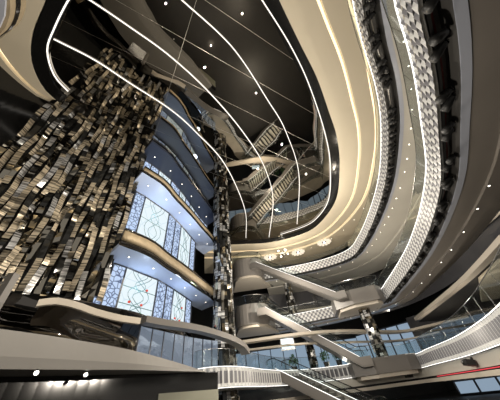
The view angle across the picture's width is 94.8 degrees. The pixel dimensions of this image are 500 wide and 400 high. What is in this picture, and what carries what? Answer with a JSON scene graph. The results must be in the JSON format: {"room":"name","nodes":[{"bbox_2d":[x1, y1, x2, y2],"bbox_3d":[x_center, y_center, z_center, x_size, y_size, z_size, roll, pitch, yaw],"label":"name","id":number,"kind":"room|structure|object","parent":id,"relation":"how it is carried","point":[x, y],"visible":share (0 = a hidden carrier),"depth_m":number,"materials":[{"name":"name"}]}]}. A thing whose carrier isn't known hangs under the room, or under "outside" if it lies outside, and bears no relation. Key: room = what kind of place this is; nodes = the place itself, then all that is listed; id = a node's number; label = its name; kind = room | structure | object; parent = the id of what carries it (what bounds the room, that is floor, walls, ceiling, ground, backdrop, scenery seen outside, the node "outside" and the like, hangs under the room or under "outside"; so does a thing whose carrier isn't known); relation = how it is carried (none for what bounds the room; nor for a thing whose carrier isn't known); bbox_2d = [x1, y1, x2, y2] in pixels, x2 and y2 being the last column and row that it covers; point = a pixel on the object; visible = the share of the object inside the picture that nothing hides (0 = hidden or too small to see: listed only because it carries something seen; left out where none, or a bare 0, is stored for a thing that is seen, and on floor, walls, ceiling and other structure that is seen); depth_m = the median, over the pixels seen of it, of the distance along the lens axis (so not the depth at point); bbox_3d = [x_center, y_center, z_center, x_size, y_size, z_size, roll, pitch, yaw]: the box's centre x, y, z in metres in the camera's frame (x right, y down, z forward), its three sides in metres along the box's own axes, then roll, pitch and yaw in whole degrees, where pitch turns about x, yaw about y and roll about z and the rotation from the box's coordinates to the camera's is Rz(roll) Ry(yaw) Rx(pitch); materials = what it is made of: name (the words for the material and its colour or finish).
{"room":"shopping mall atrium","nodes":[
{"label":"shopping mall atrium","id":0,"kind":"room"},
{"bbox_2d":[0,0,58,103],"bbox_3d":[-12.342,-14.053,11.209,5.919,0.800,18.557,20,-48,-28],"label":"ceiling","id":1,"kind":"structure","parent":0,"point":[15,45],"depth_m":15.22,"materials":[{"name":"beige paint"}]},
{"bbox_2d":[10,290,87,300],"bbox_3d":[-27.683,5.356,15.873,0.300,21.900,74.000,-8,-41,0],"label":"wall","id":2,"kind":"structure","parent":0,"point":[15,291],"depth_m":30.96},
{"bbox_2d":[0,99,146,302],"bbox_3d":[-11.987,-0.781,15.374,7.845,14.761,1.466,29,-53,-34],"label":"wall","id":3,"kind":"structure","parent":0,"point":[13,204],"depth_m":14.43,"materials":[{"name":"beige tile"}]},
{"bbox_2d":[0,66,146,297],"bbox_3d":[-13.797,-2.359,14.044,1.762,13.800,13.356,-29,-46,23],"label":"wall","id":4,"kind":"structure","parent":0,"point":[18,104],"depth_m":15.29,"materials":[{"name":"black"}]},
{"bbox_2d":[0,0,25,38],"bbox_3d":[-10.553,-7.823,9.498,4.061,1.300,1.247,-25,-44,19],"label":"slab","id":5,"kind":"object","parent":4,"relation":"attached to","point":[12,12],"visible":1,"depth_m":9.46,"materials":[{"name":"grey paint"}]},
{"bbox_2d":[121,191,145,237],"bbox_3d":[-9.190,1.543,18.154,0.140,5.620,1.040,-29,-46,22],"label":"window","id":6,"kind":"structure","parent":4,"relation":"in","point":[136,209],"depth_m":18.67,"materials":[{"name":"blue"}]},
{"bbox_2d":[143,160,151,168],"bbox_3d":[-9.964,-2.479,21.211,0.140,3.800,1.435,-29,-45,22],"label":"window","id":7,"kind":"structure","parent":4,"relation":"in","point":[147,164],"depth_m":22.42,"materials":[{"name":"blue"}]},
{"bbox_2d":[110,228,213,309],"bbox_3d":[-6.247,6.642,19.490,3.315,1.250,14.062,-19,-42,12],"label":"balcony","id":8,"kind":"object","parent":4,"relation":"attached to","point":[145,254],"visible":0.87,"depth_m":16.75,"materials":[{"name":"blue"}]},
{"bbox_2d":[133,166,213,253],"bbox_3d":[-6.878,1.957,23.635,3.315,0.625,14.062,-19,-42,12],"label":"balcony","id":9,"kind":"object","parent":4,"relation":"attached to","point":[159,189],"visible":0.84,"depth_m":21.50,"materials":[{"name":"blue"}]},
{"bbox_2d":[142,140,212,224],"bbox_3d":[-7.377,-0.962,26.316,3.075,0.250,13.996,-19,-42,12],"label":"balcony","id":10,"kind":"object","parent":4,"relation":"attached to","point":[163,160],"visible":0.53,"depth_m":24.37,"materials":[{"name":"blue"}]},
{"bbox_2d":[0,293,192,350],"bbox_3d":[-9.536,6.440,10.797,1.735,3.950,20.127,-27,-45,21],"label":"wall","id":11,"kind":"structure","parent":0,"point":[19,312],"depth_m":11.41,"materials":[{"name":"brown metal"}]},
{"bbox_2d":[36,298,140,324],"bbox_3d":[-7.969,5.622,11.657,4.655,1.121,0.483,19,-48,-27],"label":"ledge","id":12,"kind":"object","parent":11,"relation":"attached to","point":[84,308],"visible":1,"depth_m":11.47,"materials":[{"name":"paint"}]},
{"bbox_2d":[100,262,126,307],"bbox_3d":[-8.644,5.604,14.562,0.140,3.320,1.040,-29,-46,22],"label":"window","id":13,"kind":"structure","parent":11,"relation":"in","point":[112,293],"depth_m":14.71,"materials":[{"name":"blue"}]},
{"bbox_2d":[117,267,158,315],"bbox_3d":[-7.663,6.608,15.845,0.533,3.320,3.007,-24,-44,18],"label":"window","id":14,"kind":"structure","parent":11,"relation":"in","point":[138,294],"depth_m":16.01,"materials":[{"name":"grey"}]},
{"bbox_2d":[153,280,167,317],"bbox_3d":[-6.802,7.759,17.277,0.140,3.320,1.318,-16,-42,10],"label":"window","id":15,"kind":"structure","parent":11,"relation":"in","point":[159,307],"depth_m":17.53,"materials":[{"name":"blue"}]},
{"bbox_2d":[163,285,173,319],"bbox_3d":[-6.474,8.442,18.099,0.140,3.320,1.188,-15,-42,8],"label":"window","id":16,"kind":"structure","parent":11,"relation":"in","point":[170,291],"depth_m":18.42,"materials":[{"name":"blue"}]},
{"bbox_2d":[171,289,186,321],"bbox_3d":[-6.032,9.502,19.365,0.530,3.320,2.475,-8,-41,0],"label":"window","id":17,"kind":"structure","parent":11,"relation":"in","point":[179,300],"depth_m":19.76,"materials":[{"name":"grey"}]},
{"bbox_2d":[0,372,217,399],"bbox_3d":[-6.885,7.011,6.673,1.549,3.130,15.743,-30,-46,23],"label":"wall","id":18,"kind":"structure","parent":0,"point":[128,386],"depth_m":9.01,"materials":[{"name":"black"}]},
{"bbox_2d":[0,329,206,376],"bbox_3d":[-8.335,5.689,8.220,5.171,1.150,14.780,-26,-44,20],"label":"balcony","id":19,"kind":"object","parent":18,"relation":"attached to","point":[21,353],"visible":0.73,"depth_m":7.92,"materials":[{"name":"paint"}]},
{"bbox_2d":[0,272,19,308],"bbox_3d":[-10.928,4.125,8.765,0.412,3.200,2.061,-29,-46,23],"label":"slatted screen","id":20,"kind":"object","parent":19,"relation":"on","point":[10,280],"visible":1,"depth_m":9.93,"materials":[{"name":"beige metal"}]},
{"bbox_2d":[158,389,218,399],"bbox_3d":[-2.812,10.119,10.268,3.258,2.420,0.365,29,-53,-34],"label":"panel","id":21,"kind":"object","parent":18,"relation":"attached to","point":[212,394],"visible":0.96,"depth_m":10.91,"materials":[{"name":"grey"}]},
{"bbox_2d":[137,197,169,247],"bbox_3d":[-8.227,2.554,19.444,0.140,5.620,3.007,-24,-44,18],"label":"window","id":22,"kind":"structure","parent":0,"point":[153,224],"depth_m":20.02,"materials":[{"name":"grey"}]},
{"bbox_2d":[151,165,159,173],"bbox_3d":[-9.325,-1.922,21.938,0.140,3.800,1.041,-28,-45,22],"label":"window","id":23,"kind":"structure","parent":0,"point":[155,169],"depth_m":23.02,"materials":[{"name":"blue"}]},
{"bbox_2d":[159,170,171,184],"bbox_3d":[-8.649,-1.229,22.825,0.140,3.800,1.832,-24,-44,18],"label":"window","id":24,"kind":"structure","parent":0,"point":[161,173],"depth_m":23.93,"materials":[{"name":"grey"}]},
{"bbox_2d":[164,214,176,253],"bbox_3d":[-7.349,3.698,20.870,0.140,5.620,1.318,-16,-42,10],"label":"window","id":25,"kind":"structure","parent":0,"point":[169,241],"depth_m":21.44,"materials":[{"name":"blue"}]},
{"bbox_2d":[171,181,180,195],"bbox_3d":[-7.956,-0.250,24.036,0.140,3.800,1.842,-17,-42,10],"label":"window","id":26,"kind":"structure","parent":0,"point":[175,187],"depth_m":25.12,"materials":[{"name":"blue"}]},
{"bbox_2d":[172,221,181,258],"bbox_3d":[-7.021,4.380,21.692,0.140,5.620,1.188,-15,-42,8],"label":"window","id":27,"kind":"structure","parent":0,"point":[176,244],"depth_m":22.31,"materials":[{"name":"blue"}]},
{"bbox_2d":[178,226,191,266],"bbox_3d":[-6.588,5.442,22.958,0.140,5.620,2.503,-14,-42,7],"label":"window","id":28,"kind":"structure","parent":0,"point":[185,239],"depth_m":23.64,"materials":[{"name":"grey"}]},
{"bbox_2d":[185,298,191,332],"bbox_3d":[-5.620,10.613,20.684,0.140,3.320,1.321,-13,-42,6],"label":"window","id":29,"kind":"structure","parent":0,"point":[189,302],"depth_m":21.20,"materials":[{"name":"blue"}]},
{"bbox_2d":[189,238,195,270],"bbox_3d":[-6.167,6.552,24.277,0.140,5.620,1.321,-13,-42,6],"label":"window","id":30,"kind":"structure","parent":0,"point":[193,243],"depth_m":25.05,"materials":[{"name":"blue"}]},
{"bbox_2d":[32,0,353,285],"bbox_3d":[1.980,-4.028,26.541,85.000,0.200,85.000,-8,-41,0],"label":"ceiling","id":31,"kind":"structure","parent":0,"point":[199,269],"depth_m":44.29,"materials":[{"name":"paint"}]},
{"bbox_2d":[31,0,375,244],"bbox_3d":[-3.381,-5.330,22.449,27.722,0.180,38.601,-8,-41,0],"label":"ceiling","id":32,"kind":"structure","parent":0,"point":[95,94],"depth_m":18.70,"materials":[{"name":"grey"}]},
{"bbox_2d":[46,0,69,91],"bbox_3d":[-12.346,-10.420,14.996,1.409,0.060,6.921,20,-48,-28],"label":"light line","id":33,"kind":"object","parent":32,"relation":"attached to","point":[67,1],"visible":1,"depth_m":14.89,"materials":[{"name":"plastic"}]},
{"bbox_2d":[53,39,246,228],"bbox_3d":[-4.701,-3.101,24.540,4.489,0.060,28.751,-21,-43,15],"label":"light line","id":34,"kind":"object","parent":32,"relation":"attached to","point":[53,39],"visible":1,"depth_m":18.17,"materials":[{"name":"plastic"}]},
{"bbox_2d":[89,0,272,234],"bbox_3d":[-1.471,-4.027,23.985,4.878,0.060,31.558,-21,-43,15],"label":"light line","id":35,"kind":"object","parent":32,"relation":"attached to","point":[89,0],"visible":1,"depth_m":16.99,"materials":[{"name":"plastic"}]},
{"bbox_2d":[181,0,299,220],"bbox_3d":[2.593,-5.084,23.408,3.318,0.060,28.239,-21,-43,14],"label":"light line","id":36,"kind":"object","parent":32,"relation":"attached to","point":[181,0],"visible":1,"depth_m":17.77,"materials":[{"name":"plastic"}]},
{"bbox_2d":[262,0,330,233],"bbox_3d":[5.707,-4.553,24.376,6.866,0.060,28.840,-11,-41,3],"label":"light line","id":37,"kind":"object","parent":32,"relation":"attached to","point":[262,0],"visible":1,"depth_m":19.86,"materials":[{"name":"plastic"}]},
{"bbox_2d":[236,353,246,366],"bbox_3d":[-1.499,26.344,35.801,2.280,4.440,0.280,-8,-41,0],"label":"window","id":38,"kind":"structure","parent":0,"point":[241,359],"depth_m":36.49,"materials":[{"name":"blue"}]},
{"bbox_2d":[246,350,259,368],"bbox_3d":[0.483,26.077,35.801,2.280,4.440,0.280,-8,-41,0],"label":"window","id":39,"kind":"structure","parent":0,"point":[250,358],"depth_m":36.38,"materials":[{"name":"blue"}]},
{"bbox_2d":[258,349,272,369],"bbox_3d":[2.465,25.810,35.801,2.280,4.440,0.280,-8,-41,0],"label":"window","id":40,"kind":"structure","parent":0,"point":[262,360],"depth_m":36.28,"materials":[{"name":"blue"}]},
{"bbox_2d":[270,347,285,369],"bbox_3d":[4.447,25.543,35.801,2.280,4.440,0.280,-8,-41,0],"label":"window","id":41,"kind":"structure","parent":0,"point":[275,352],"depth_m":36.19,"materials":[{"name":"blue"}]},
{"bbox_2d":[283,349,298,369],"bbox_3d":[6.430,25.276,35.801,2.280,4.440,0.280,-8,-41,0],"label":"window","id":42,"kind":"structure","parent":0,"point":[287,353],"depth_m":36.23,"materials":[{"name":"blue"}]},
{"bbox_2d":[271,261,313,268],"bbox_3d":[14.303,6.340,34.676,18.036,3.800,42.781,25,-51,-32],"label":"wall","id":43,"kind":"structure","parent":0,"point":[290,265],"depth_m":42.83,"materials":[{"name":"clear glass"}]},
{"bbox_2d":[204,0,382,272],"bbox_3d":[7.678,-4.688,24.614,27.692,0.700,53.589,-1,-42,-8],"label":"ceiling","id":44,"kind":"structure","parent":0,"point":[305,17],"depth_m":21.95,"materials":[{"name":"beige paint"}]},
{"bbox_2d":[263,254,276,260],"bbox_3d":[3.452,9.885,39.520,2.400,0.280,2.400,-8,-41,0],"label":"ceiling light","id":45,"kind":"object","parent":44,"relation":"attached to","point":[269,257],"visible":0.99,"depth_m":39.48,"materials":[{"name":"white"}]},
{"bbox_2d":[291,249,304,255],"bbox_3d":[8.201,8.948,39.184,2.400,0.280,2.400,-8,-41,0],"label":"ceiling light","id":46,"kind":"object","parent":44,"relation":"attached to","point":[297,252],"visible":1,"depth_m":39.15,"materials":[{"name":"white"}]},
{"bbox_2d":[317,239,330,245],"bbox_3d":[12.096,6.934,37.500,2.400,0.280,2.400,-8,-41,0],"label":"ceiling light","id":47,"kind":"object","parent":44,"relation":"attached to","point":[322,242],"visible":1,"depth_m":37.46,"materials":[{"name":"white"}]},
{"bbox_2d":[317,0,359,215],"bbox_3d":[4.617,-5.183,23.748,19.759,0.050,40.535,0,-42,-9],"label":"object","id":48,"kind":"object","parent":44,"relation":"attached to","point":[318,1],"depth_m":18.35,"materials":[{"name":"plastic"}]},
{"bbox_2d":[295,345,309,369],"bbox_3d":[8.412,25.009,35.801,2.280,4.440,0.280,-8,-41,0],"label":"window","id":49,"kind":"structure","parent":0,"point":[300,350],"depth_m":36.10,"materials":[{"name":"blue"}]},
{"bbox_2d":[190,269,446,399],"bbox_3d":[2.492,26.005,43.808,58.000,21.900,0.300,-8,-41,0],"label":"wall","id":50,"kind":"structure","parent":0,"point":[204,317],"depth_m":42.50,"materials":[{"name":"paint"}]},
{"bbox_2d":[313,345,324,367],"bbox_3d":[10.394,24.743,35.801,2.280,4.440,0.280,-8,-41,0],"label":"window","id":51,"kind":"structure","parent":0,"point":[318,350],"depth_m":35.93,"materials":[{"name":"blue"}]},
{"bbox_2d":[321,340,336,365],"bbox_3d":[12.376,24.476,35.801,2.280,4.440,0.280,-8,-41,0],"label":"window","id":52,"kind":"structure","parent":0,"point":[332,362],"depth_m":35.52,"materials":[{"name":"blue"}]},
{"bbox_2d":[232,0,427,294],"bbox_3d":[8.269,-2.737,21.183,27.294,3.950,55.001,-8,-41,0],"label":"balcony","id":53,"kind":"object","parent":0,"point":[372,259],"visible":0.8,"depth_m":21.25,"materials":[{"name":"beige paint"}]},
{"bbox_2d":[362,2,375,25],"bbox_3d":[5.723,-9.107,11.122,0.670,0.860,0.938,-18,-42,12],"label":"spotlight","id":54,"kind":"object","parent":53,"relation":"attached to","point":[367,6],"visible":1,"depth_m":11.06,"materials":[{"name":"black"}]},
{"bbox_2d":[368,32,381,53],"bbox_3d":[6.537,-8.366,12.088,0.670,0.855,0.940,-26,-45,20],"label":"spotlight","id":55,"kind":"object","parent":53,"relation":"attached to","point":[376,36],"visible":1,"depth_m":12.00,"materials":[{"name":"black"}]},
{"bbox_2d":[376,58,387,76],"bbox_3d":[7.424,-7.635,13.056,0.672,0.845,0.941,-23,-43,17],"label":"spotlight","id":56,"kind":"object","parent":53,"relation":"attached to","point":[382,62],"visible":0.99,"depth_m":12.98,"materials":[{"name":"black"}]},
{"bbox_2d":[379,73,391,89],"bbox_3d":[8.028,-7.140,13.668,0.658,0.899,0.936,-34,-47,26],"label":"spotlight","id":57,"kind":"object","parent":53,"relation":"attached to","point":[386,76],"visible":1,"depth_m":13.57,"materials":[{"name":"black"}]},
{"bbox_2d":[386,164,394,174],"bbox_3d":[11.703,-2.707,19.250,0.659,0.886,0.940,-12,-41,5],"label":"spotlight","id":58,"kind":"object","parent":53,"relation":"attached to","point":[390,167],"visible":0.97,"depth_m":19.19,"materials":[{"name":"black"}]},
{"bbox_2d":[387,142,395,152],"bbox_3d":[10.757,-4.126,17.518,0.668,0.864,0.940,-27,-45,21],"label":"spotlight","id":59,"kind":"object","parent":53,"relation":"attached to","point":[392,146],"visible":0.88,"depth_m":17.42,"materials":[{"name":"black"}]},
{"bbox_2d":[387,151,395,162],"bbox_3d":[11.127,-3.579,18.183,0.668,0.874,0.937,-20,-43,14],"label":"spotlight","id":60,"kind":"object","parent":53,"relation":"attached to","point":[392,154],"visible":0.88,"depth_m":18.12,"materials":[{"name":"black"}]},
{"bbox_2d":[387,107,396,121],"bbox_3d":[9.390,-5.866,15.336,0.666,0.872,0.939,-17,-42,11],"label":"spotlight","id":61,"kind":"object","parent":53,"relation":"attached to","point":[393,109],"visible":1,"depth_m":15.28,"materials":[{"name":"black"}]},
{"bbox_2d":[387,119,397,132],"bbox_3d":[9.877,-5.317,16.024,0.660,0.883,0.940,-12,-41,5],"label":"spotlight","id":62,"kind":"object","parent":53,"relation":"attached to","point":[394,121],"visible":0.94,"depth_m":15.97,"materials":[{"name":"black"}]},
{"bbox_2d":[388,131,396,143],"bbox_3d":[10.334,-4.723,16.754,0.640,0.897,0.943,-17,-42,10],"label":"spotlight","id":63,"kind":"object","parent":53,"relation":"attached to","point":[392,135],"visible":0.98,"depth_m":16.69,"materials":[{"name":"black"}]},
{"bbox_2d":[331,339,347,364],"bbox_3d":[14.358,24.209,35.801,2.280,4.440,0.280,-8,-41,0],"label":"window","id":64,"kind":"structure","parent":0,"point":[344,347],"depth_m":36.50,"materials":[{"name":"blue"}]},
{"bbox_2d":[250,331,439,350],"bbox_3d":[10.708,16.354,26.298,24.307,0.150,3.690,3,-42,-12],"label":"ceiling beam","id":65,"kind":"structure","parent":0,"point":[438,332],"depth_m":25.36,"materials":[{"name":"paint"}]},
{"bbox_2d":[195,246,499,399],"bbox_3d":[7.738,11.671,16.593,21.212,3.370,27.689,-29,-46,23],"label":"balcony","id":66,"kind":"object","parent":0,"point":[481,342],"visible":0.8,"depth_m":18.58,"materials":[{"name":"grey plastic"}]},
{"bbox_2d":[135,326,217,368],"bbox_3d":[-4.363,10.261,14.652,0.299,2.900,7.372,-25,-44,18],"label":"glass screen","id":67,"kind":"object","parent":66,"relation":"on","point":[177,348],"visible":0.53,"depth_m":14.90,"materials":[{"name":"blue"}]},
{"bbox_2d":[139,315,249,354],"bbox_3d":[-3.202,8.847,14.779,7.800,1.756,0.977,29,-53,-34],"label":"ledge","id":68,"kind":"object","parent":67,"relation":"on","point":[240,345],"visible":1,"depth_m":14.74,"materials":[{"name":"grey"}]},
{"bbox_2d":[289,354,298,369],"bbox_3d":[5.034,18.942,26.710,1.242,1.875,1.342,-8,-41,0],"label":"potted shrub","id":69,"kind":"object","parent":66,"relation":"on","point":[292,355],"visible":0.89,"depth_m":26.71,"materials":[{"name":"green plant"}]},
{"bbox_2d":[257,299,373,367],"bbox_3d":[6.457,14.611,25.516,10.417,7.670,2.940,-14,-42,7],"label":"escalator","id":70,"kind":"object","parent":66,"relation":"on","point":[336,350],"visible":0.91,"depth_m":24.12,"materials":[{"name":"grey"}]},
{"bbox_2d":[278,318,295,350],"bbox_3d":[3.933,14.688,25.318,1.500,3.100,0.105,-8,-41,0],"label":"hanging sign","id":71,"kind":"object","parent":70,"relation":"hanging from","point":[288,340],"visible":0.47,"depth_m":24.69,"materials":[{"name":"silver metal"}]},
{"bbox_2d":[266,307,357,355],"bbox_3d":[6.105,13.743,24.474,8.417,6.040,0.060,-14,-42,7],"label":"light","id":72,"kind":"object","parent":70,"relation":"attached to","point":[338,350],"depth_m":23.90,"materials":[{"name":"white"}]},
{"bbox_2d":[319,349,329,366],"bbox_3d":[8.584,18.139,26.321,1.156,1.846,1.214,-25,-44,19],"label":"potted shrub","id":73,"kind":"object","parent":66,"relation":"on","point":[326,364],"visible":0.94,"depth_m":26.25,"materials":[{"name":"green plant"}]},
{"bbox_2d":[332,355,341,364],"bbox_3d":[9.948,17.834,26.134,1.174,1.781,1.206,14,-46,-23],"label":"potted shrub","id":74,"kind":"object","parent":66,"relation":"on","point":[339,361],"visible":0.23,"depth_m":25.64,"materials":[{"name":"green plant"}]},
{"bbox_2d":[437,366,499,376],"bbox_3d":[12.320,8.545,11.724,1.484,0.050,23.842,-21,-43,14],"label":"light","id":75,"kind":"object","parent":66,"relation":"attached to","point":[440,374],"depth_m":15.97,"materials":[{"name":"plastic"}]},
{"bbox_2d":[461,357,476,366],"bbox_3d":[14.400,10.688,15.149,0.649,0.487,0.750,-17,-42,10],"label":"projector","id":76,"kind":"object","parent":66,"relation":"attached to","point":[466,362],"visible":1,"depth_m":14.94,"materials":[{"name":"black"}]},
{"bbox_2d":[343,337,361,356],"bbox_3d":[16.340,23.942,35.801,2.280,4.440,0.280,-8,-41,0],"label":"window","id":77,"kind":"structure","parent":0,"point":[359,353],"depth_m":36.40,"materials":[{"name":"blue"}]},
{"bbox_2d":[243,315,469,343],"bbox_3d":[11.377,15.003,25.858,26.321,0.250,5.396,-2,-42,-6],"label":"ceiling beam","id":78,"kind":"structure","parent":0,"point":[339,331],"depth_m":24.33,"materials":[{"name":"paint"}]},
{"bbox_2d":[355,334,373,357],"bbox_3d":[17.863,23.262,35.416,0.280,4.640,1.895,26,-51,-32],"label":"window","id":79,"kind":"structure","parent":0,"point":[360,337],"depth_m":35.82,"materials":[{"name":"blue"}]},
{"bbox_2d":[233,215,499,318],"bbox_3d":[14.870,10.551,30.952,18.036,5.700,42.781,25,-51,-32],"label":"wall","id":80,"kind":"structure","parent":0,"point":[460,267],"depth_m":36.09,"materials":[{"name":"clear glass"}]},
{"bbox_2d":[279,211,499,313],"bbox_3d":[14.406,11.629,31.190,17.178,0.300,41.026,27,-52,-33],"label":"trim","id":81,"kind":"structure","parent":80,"relation":"attached to","point":[498,214],"depth_m":37.45,"materials":[{"name":"paint"}]},
{"bbox_2d":[234,0,499,337],"bbox_3d":[6.524,2.394,16.442,22.266,3.700,45.502,-8,-41,0],"label":"balcony","id":82,"kind":"object","parent":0,"point":[469,64],"visible":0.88,"depth_m":9.80,"materials":[{"name":"grey plastic"}]},
{"bbox_2d":[283,283,296,314],"bbox_3d":[6.148,15.321,34.615,1.291,5.429,1.293,-8,-41,0],"label":"column","id":83,"kind":"structure","parent":82,"relation":"on","point":[288,290],"depth_m":34.50,"materials":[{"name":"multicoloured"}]},
{"bbox_2d":[249,257,348,301],"bbox_3d":[5.819,10.249,30.045,11.139,8.270,2.940,-23,-44,17],"label":"escalator","id":84,"kind":"object","parent":82,"relation":"on","point":[340,296],"visible":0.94,"depth_m":28.47,"materials":[{"name":"grey"}]},
{"bbox_2d":[303,328,318,368],"bbox_3d":[7.889,19.601,30.108,1.185,4.900,1.174,-8,-41,0],"label":"column","id":85,"kind":"structure","parent":82,"relation":"attached to","point":[310,351],"depth_m":29.37,"materials":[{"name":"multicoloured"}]},
{"bbox_2d":[415,255,424,263],"bbox_3d":[12.802,4.319,17.357,0.586,0.768,0.833,-9,-41,1],"label":"spotlight","id":86,"kind":"object","parent":82,"relation":"attached to","point":[421,257],"visible":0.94,"depth_m":17.15,"materials":[{"name":"black"}]},
{"bbox_2d":[423,242,430,252],"bbox_3d":[12.184,3.146,15.905,0.562,0.808,0.833,-19,-42,12],"label":"spotlight","id":87,"kind":"object","parent":82,"relation":"attached to","point":[426,248],"visible":0.94,"depth_m":15.60,"materials":[{"name":"black"}]},
{"bbox_2d":[421,0,438,13],"bbox_3d":[4.226,-5.035,5.467,0.590,0.778,0.828,-34,-48,27],"label":"spotlight","id":88,"kind":"object","parent":82,"relation":"attached to","point":[428,7],"visible":1,"depth_m":5.49,"materials":[{"name":"black"}]},
{"bbox_2d":[427,231,436,241],"bbox_3d":[11.656,2.240,14.828,0.583,0.774,0.833,-29,-46,23],"label":"spotlight","id":89,"kind":"object","parent":82,"relation":"attached to","point":[431,236],"visible":0.96,"depth_m":14.59,"materials":[{"name":"black"}]},
{"bbox_2d":[433,215,442,225],"bbox_3d":[10.905,1.089,13.395,0.579,0.797,0.829,-29,-46,23],"label":"spotlight","id":90,"kind":"object","parent":82,"relation":"attached to","point":[438,220],"visible":0.93,"depth_m":13.10,"materials":[{"name":"black"}]},
{"bbox_2d":[428,27,450,62],"bbox_3d":[5.174,-4.362,6.375,0.589,0.777,0.829,-28,-45,22],"label":"spotlight","id":91,"kind":"object","parent":82,"relation":"attached to","point":[439,38],"visible":0.98,"depth_m":6.30,"materials":[{"name":"black"}]},
{"bbox_2d":[436,199,448,212],"bbox_3d":[10.246,0.205,12.320,0.589,0.765,0.832,-32,-47,25],"label":"spotlight","id":92,"kind":"object","parent":82,"relation":"attached to","point":[442,205],"visible":0.96,"depth_m":12.12,"materials":[{"name":"black"}]},
{"bbox_2d":[435,87,456,111],"bbox_3d":[6.460,-3.413,7.655,0.833,0.762,0.588,25,-51,-31],"label":"spotlight","id":93,"kind":"object","parent":82,"relation":"attached to","point":[447,97],"visible":0.97,"depth_m":7.52,"materials":[{"name":"black"}]},
{"bbox_2d":[440,176,454,190],"bbox_3d":[9.325,-0.899,10.939,0.833,0.754,0.592,28,-52,-34],"label":"spotlight","id":94,"kind":"object","parent":82,"relation":"attached to","point":[447,183],"visible":0.95,"depth_m":10.72,"materials":[{"name":"black"}]},
{"bbox_2d":[440,120,455,141],"bbox_3d":[7.340,-2.649,8.609,0.568,0.818,0.828,-29,-46,23],"label":"spotlight","id":95,"kind":"object","parent":82,"relation":"attached to","point":[447,130],"visible":0.96,"depth_m":8.37,"materials":[{"name":"black"}]},
{"bbox_2d":[441,154,456,172],"bbox_3d":[8.479,-1.684,9.873,0.554,0.818,0.832,-17,-42,10],"label":"spotlight","id":96,"kind":"object","parent":82,"relation":"attached to","point":[449,162],"visible":0.94,"depth_m":9.67,"materials":[{"name":"black"}]},
{"bbox_2d":[358,307,388,356],"bbox_3d":[12.817,13.659,24.139,1.276,4.903,1.292,-8,-41,0],"label":"column","id":97,"kind":"structure","parent":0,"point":[369,323],"depth_m":23.63,"materials":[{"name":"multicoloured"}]},
{"bbox_2d":[378,327,396,355],"bbox_3d":[20.031,21.374,33.611,0.280,4.640,1.895,26,-51,-32],"label":"window","id":98,"kind":"structure","parent":0,"point":[383,336],"depth_m":33.50,"materials":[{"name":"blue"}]},
{"bbox_2d":[385,324,409,354],"bbox_3d":[21.114,20.430,32.709,0.280,4.640,1.895,26,-51,-32],"label":"window","id":99,"kind":"structure","parent":0,"point":[400,349],"depth_m":32.74,"materials":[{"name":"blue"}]},
{"bbox_2d":[384,261,499,390],"bbox_3d":[27.123,-2.022,15.873,0.300,21.900,74.000,-8,-41,0],"label":"wall","id":100,"kind":"structure","parent":0,"point":[416,308],"depth_m":37.05,"materials":[{"name":"paint"}]},
{"bbox_2d":[387,391,499,399],"bbox_3d":[4.197,12.441,11.972,85.000,0.200,85.000,-8,-41,0],"label":"floor","id":101,"kind":"structure","parent":0,"point":[448,395],"depth_m":25.52,"materials":[{"name":"black stone"}]},
{"bbox_2d":[212,207,238,399],"bbox_3d":[-2.705,9.222,23.135,2.133,20.700,2.110,-23,-44,17],"label":"column","id":102,"kind":"structure","parent":101,"relation":"on","point":[223,305],"depth_m":22.43,"materials":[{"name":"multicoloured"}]},
{"bbox_2d":[267,358,386,399],"bbox_3d":[6.359,16.508,20.288,9.378,5.370,2.940,-31,-46,24],"label":"escalator","id":103,"kind":"object","parent":101,"relation":"on","point":[314,389],"visible":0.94,"depth_m":20.25,"materials":[{"name":"grey"}]},
{"bbox_2d":[275,368,339,399],"bbox_3d":[5.504,15.844,19.401,7.378,3.740,0.060,-31,-46,24],"label":"light","id":104,"kind":"object","parent":103,"relation":"attached to","point":[314,392],"depth_m":19.97,"materials":[{"name":"white"}]},
{"bbox_2d":[291,369,356,399],"bbox_3d":[7.215,17.179,21.170,7.378,3.740,0.060,-31,-46,24],"label":"light","id":105,"kind":"object","parent":103,"relation":"attached to","point":[302,383],"depth_m":20.45,"materials":[{"name":"white"}]},
{"bbox_2d":[406,304,499,350],"bbox_3d":[26.835,10.689,22.841,4.347,5.000,24.865,2,-42,-11],"label":"railing","id":106,"kind":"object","parent":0,"point":[448,330],"depth_m":29.45,"materials":[{"name":"clear glass"}]},
{"bbox_2d":[396,321,421,353],"bbox_3d":[22.198,19.486,31.807,0.280,4.640,1.895,26,-51,-32],"label":"window","id":107,"kind":"structure","parent":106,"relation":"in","point":[413,347],"depth_m":31.85,"materials":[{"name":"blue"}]},
{"bbox_2d":[414,235,499,319],"bbox_3d":[16.802,7.718,19.397,1.086,0.300,19.132,-15,-42,8],"label":"ceiling beam","id":108,"kind":"structure","parent":0,"point":[487,257],"depth_m":16.72,"materials":[{"name":"paint"}]},
{"bbox_2d":[417,255,499,321],"bbox_3d":[22.580,10.614,24.081,28.758,0.200,12.767,24,-50,-31],"label":"ceiling panel","id":109,"kind":"object","parent":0,"point":[451,305],"visible":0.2,"depth_m":24.73,"materials":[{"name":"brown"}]},
{"bbox_2d":[453,378,481,394],"bbox_3d":[22.994,19.780,24.410,0.280,1.290,2.116,24,-50,-31],"label":"window","id":110,"kind":"structure","parent":0,"point":[467,386],"depth_m":24.34,"materials":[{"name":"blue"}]},
{"bbox_2d":[473,376,499,392],"bbox_3d":[24.160,18.692,23.357,0.280,1.290,2.116,24,-50,-31],"label":"window","id":111,"kind":"structure","parent":0,"point":[488,384],"depth_m":23.27,"materials":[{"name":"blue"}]},
{"bbox_2d":[478,258,499,301],"bbox_3d":[20.589,6.553,18.732,15.553,0.200,4.476,30,-53,-35],"label":"ceiling panel","id":112,"kind":"object","parent":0,"point":[491,286],"visible":0.88,"depth_m":18.71,"materials":[{"name":"beige paint"}]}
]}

